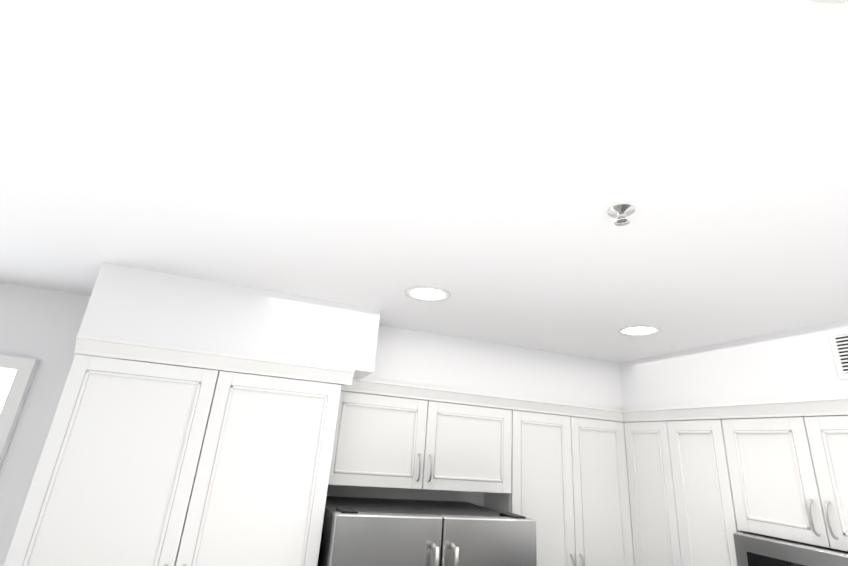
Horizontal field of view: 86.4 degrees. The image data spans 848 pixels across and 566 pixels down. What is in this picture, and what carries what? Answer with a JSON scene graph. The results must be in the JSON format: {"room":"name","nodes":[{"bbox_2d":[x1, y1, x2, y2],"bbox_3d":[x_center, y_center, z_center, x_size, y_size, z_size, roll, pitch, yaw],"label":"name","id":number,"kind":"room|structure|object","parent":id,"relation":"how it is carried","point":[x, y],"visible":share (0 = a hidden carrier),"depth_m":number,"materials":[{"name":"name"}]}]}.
{"room":"kitchen","nodes":[
{"label":"kitchen","id":0,"kind":"room"},
{"bbox_2d":[0,283,617,565],"bbox_3d":[-2.233,1.196,2.017,8.120,2.960,0.120,11,-21,-17],"label":"wall","id":1,"kind":"structure","parent":0,"point":[43,326],"depth_m":2.33,"materials":[{"name":"white paint"}]},
{"bbox_2d":[0,355,39,468],"bbox_3d":[-3.803,1.127,1.343,3.750,2.300,0.049,11,-21,-17],"label":"window","id":2,"kind":"structure","parent":1,"relation":"in","point":[17,374],"depth_m":2.22,"materials":[{"name":"white"}]},
{"bbox_2d":[328,391,439,489],"bbox_3d":[-0.279,0.901,2.593,0.608,0.470,0.358,11,-21,-17],"label":"upper cabinet","id":3,"kind":"object","parent":1,"relation":"attached to","point":[380,441],"depth_m":2.44,"materials":[{"name":"white wood"}]},
{"bbox_2d":[436,402,515,498],"bbox_3d":[0.177,0.989,2.738,0.608,0.470,0.358,11,-21,-17],"label":"upper cabinet","id":4,"kind":"object","parent":1,"relation":"attached to","point":[478,444],"depth_m":2.61,"materials":[{"name":"white wood"}]},
{"bbox_2d":[483,411,633,565],"bbox_3d":[0.842,1.346,2.873,0.843,0.950,0.358,11,-21,-17],"label":"upper cabinet","id":5,"kind":"object","parent":1,"relation":"attached to","point":[562,481],"depth_m":2.74,"materials":[{"name":"white wood"}]},
{"bbox_2d":[341,378,625,421],"bbox_3d":[0.408,0.706,2.701,1.900,0.070,0.090,11,-21,-17],"label":"crown molding","id":6,"kind":"structure","parent":5,"relation":"on","point":[367,386],"depth_m":2.69,"materials":[{"name":"white wood"}]},
{"bbox_2d":[0,0,847,362],"bbox_3d":[-1.606,-0.600,0.939,8.000,0.240,3.300,11,-21,-17],"label":"ceiling","id":7,"kind":"structure","parent":0,"point":[486,164],"depth_m":1.07,"materials":[{"name":"white paint"}]},
{"bbox_2d":[78,262,622,409],"bbox_3d":[-0.092,0.437,2.641,3.030,0.320,0.680,11,-21,-17],"label":"soffit","id":8,"kind":"structure","parent":7,"relation":"attached to","point":[126,303],"depth_m":2.17,"materials":[{"name":"white paint"}]},
{"bbox_2d":[405,286,450,301],"bbox_3d":[0.017,0.051,2.016,0.204,0.006,0.204,11,-21,-17],"label":"recessed light","id":9,"kind":"object","parent":7,"relation":"in","point":[427,293],"visible":1,"depth_m":2.02,"materials":[{"name":"white plastic"}]},
{"bbox_2d":[607,204,634,225],"bbox_3d":[0.537,-0.180,1.226,0.070,0.036,0.070,11,-21,-17],"label":"sprinkler","id":10,"kind":"object","parent":7,"relation":"attached to","point":[621,212],"visible":1,"depth_m":1.22,"materials":[{"name":"silver metal"}]},
{"bbox_2d":[618,325,661,335],"bbox_3d":[1.108,0.247,2.323,0.204,0.006,0.204,11,-21,-17],"label":"recessed light","id":11,"kind":"object","parent":7,"relation":"in","point":[642,330],"visible":1,"depth_m":2.32,"materials":[{"name":"white plastic"}]},
{"bbox_2d":[619,319,847,409],"bbox_3d":[1.948,0.355,1.980,0.370,0.320,3.300,11,-21,-17],"label":"soffit","id":12,"kind":"structure","parent":7,"relation":"attached to","point":[798,363],"depth_m":2.31,"materials":[{"name":"white paint"}]},
{"bbox_2d":[828,328,847,379],"bbox_3d":[1.827,0.257,1.782,0.012,0.210,0.370,11,-21,-17],"label":"air vent grille","id":13,"kind":"object","parent":12,"relation":"attached to","point":[838,339],"visible":1,"depth_m":1.92,"materials":[{"name":"white plastic"}]},
{"bbox_2d":[808,0,847,3],"bbox_3d":[0.577,-0.439,0.554,0.204,0.006,0.204,11,-21,-17],"label":"recessed light","id":14,"kind":"object","parent":7,"relation":"in","point":[829,1],"visible":1,"depth_m":0.65,"materials":[{"name":"white plastic"}]},
{"bbox_2d":[643,415,847,421],"bbox_3d":[2.901,0.711,-0.410,0.120,2.960,8.000,11,-21,-17],"label":"wall","id":15,"kind":"structure","parent":0,"point":[750,418],"depth_m":2.59,"materials":[{"name":"white paint"}]},
{"bbox_2d":[623,419,746,565],"bbox_3d":[1.587,1.290,2.559,0.358,0.950,0.761,11,-21,-17],"label":"upper cabinet","id":16,"kind":"object","parent":15,"relation":"attached to","point":[701,492],"depth_m":2.51,"materials":[{"name":"white wood"}]},
{"bbox_2d":[731,416,846,550],"bbox_3d":[1.790,0.927,2.142,0.358,0.524,0.459,11,-21,-17],"label":"upper cabinet","id":17,"kind":"object","parent":15,"relation":"attached to","point":[785,473],"depth_m":2.04,"materials":[{"name":"white wood"}]},
{"bbox_2d":[733,532,847,565],"bbox_3d":[1.755,1.332,1.804,0.456,0.464,0.756,11,-21,-17],"label":"microwave","id":18,"kind":"object","parent":17,"relation":"attached to","point":[753,549],"visible":0.73,"depth_m":1.97,"materials":[{"name":"silver metal"}]},
{"bbox_2d":[819,416,847,551],"bbox_3d":[1.906,0.826,1.841,0.358,0.524,0.458,11,-21,-17],"label":"upper cabinet","id":19,"kind":"object","parent":15,"relation":"attached to","point":[835,428],"depth_m":1.88,"materials":[{"name":"white wood"}]},
{"bbox_2d":[626,396,847,421],"bbox_3d":[1.821,0.449,1.695,0.046,0.070,2.965,11,-21,-17],"label":"crown molding","id":20,"kind":"structure","parent":19,"relation":"on","point":[825,406],"depth_m":2.23,"materials":[{"name":"white wood"}]},
{"bbox_3d":[-0.979,1.436,-2.071,8.120,0.100,8.120,11,-21,-17],"label":"floor","id":21,"kind":"structure","parent":0,"visible":0},
{"bbox_2d":[3,335,357,565],"bbox_3d":[-1.073,1.540,1.893,1.146,2.400,0.684,11,-21,-17],"label":"pantry cabinet","id":22,"kind":"object","parent":21,"relation":"on","point":[146,464],"depth_m":1.86,"materials":[{"name":"white wood"}]},
{"bbox_2d":[317,496,536,565],"bbox_3d":[-0.096,1.983,2.016,0.960,1.795,0.830,11,-21,-17],"label":"refrigerator","id":23,"kind":"object","parent":21,"relation":"on","point":[357,531],"visible":0.96,"depth_m":2.00,"materials":[{"name":"grey metal"}]}
]}

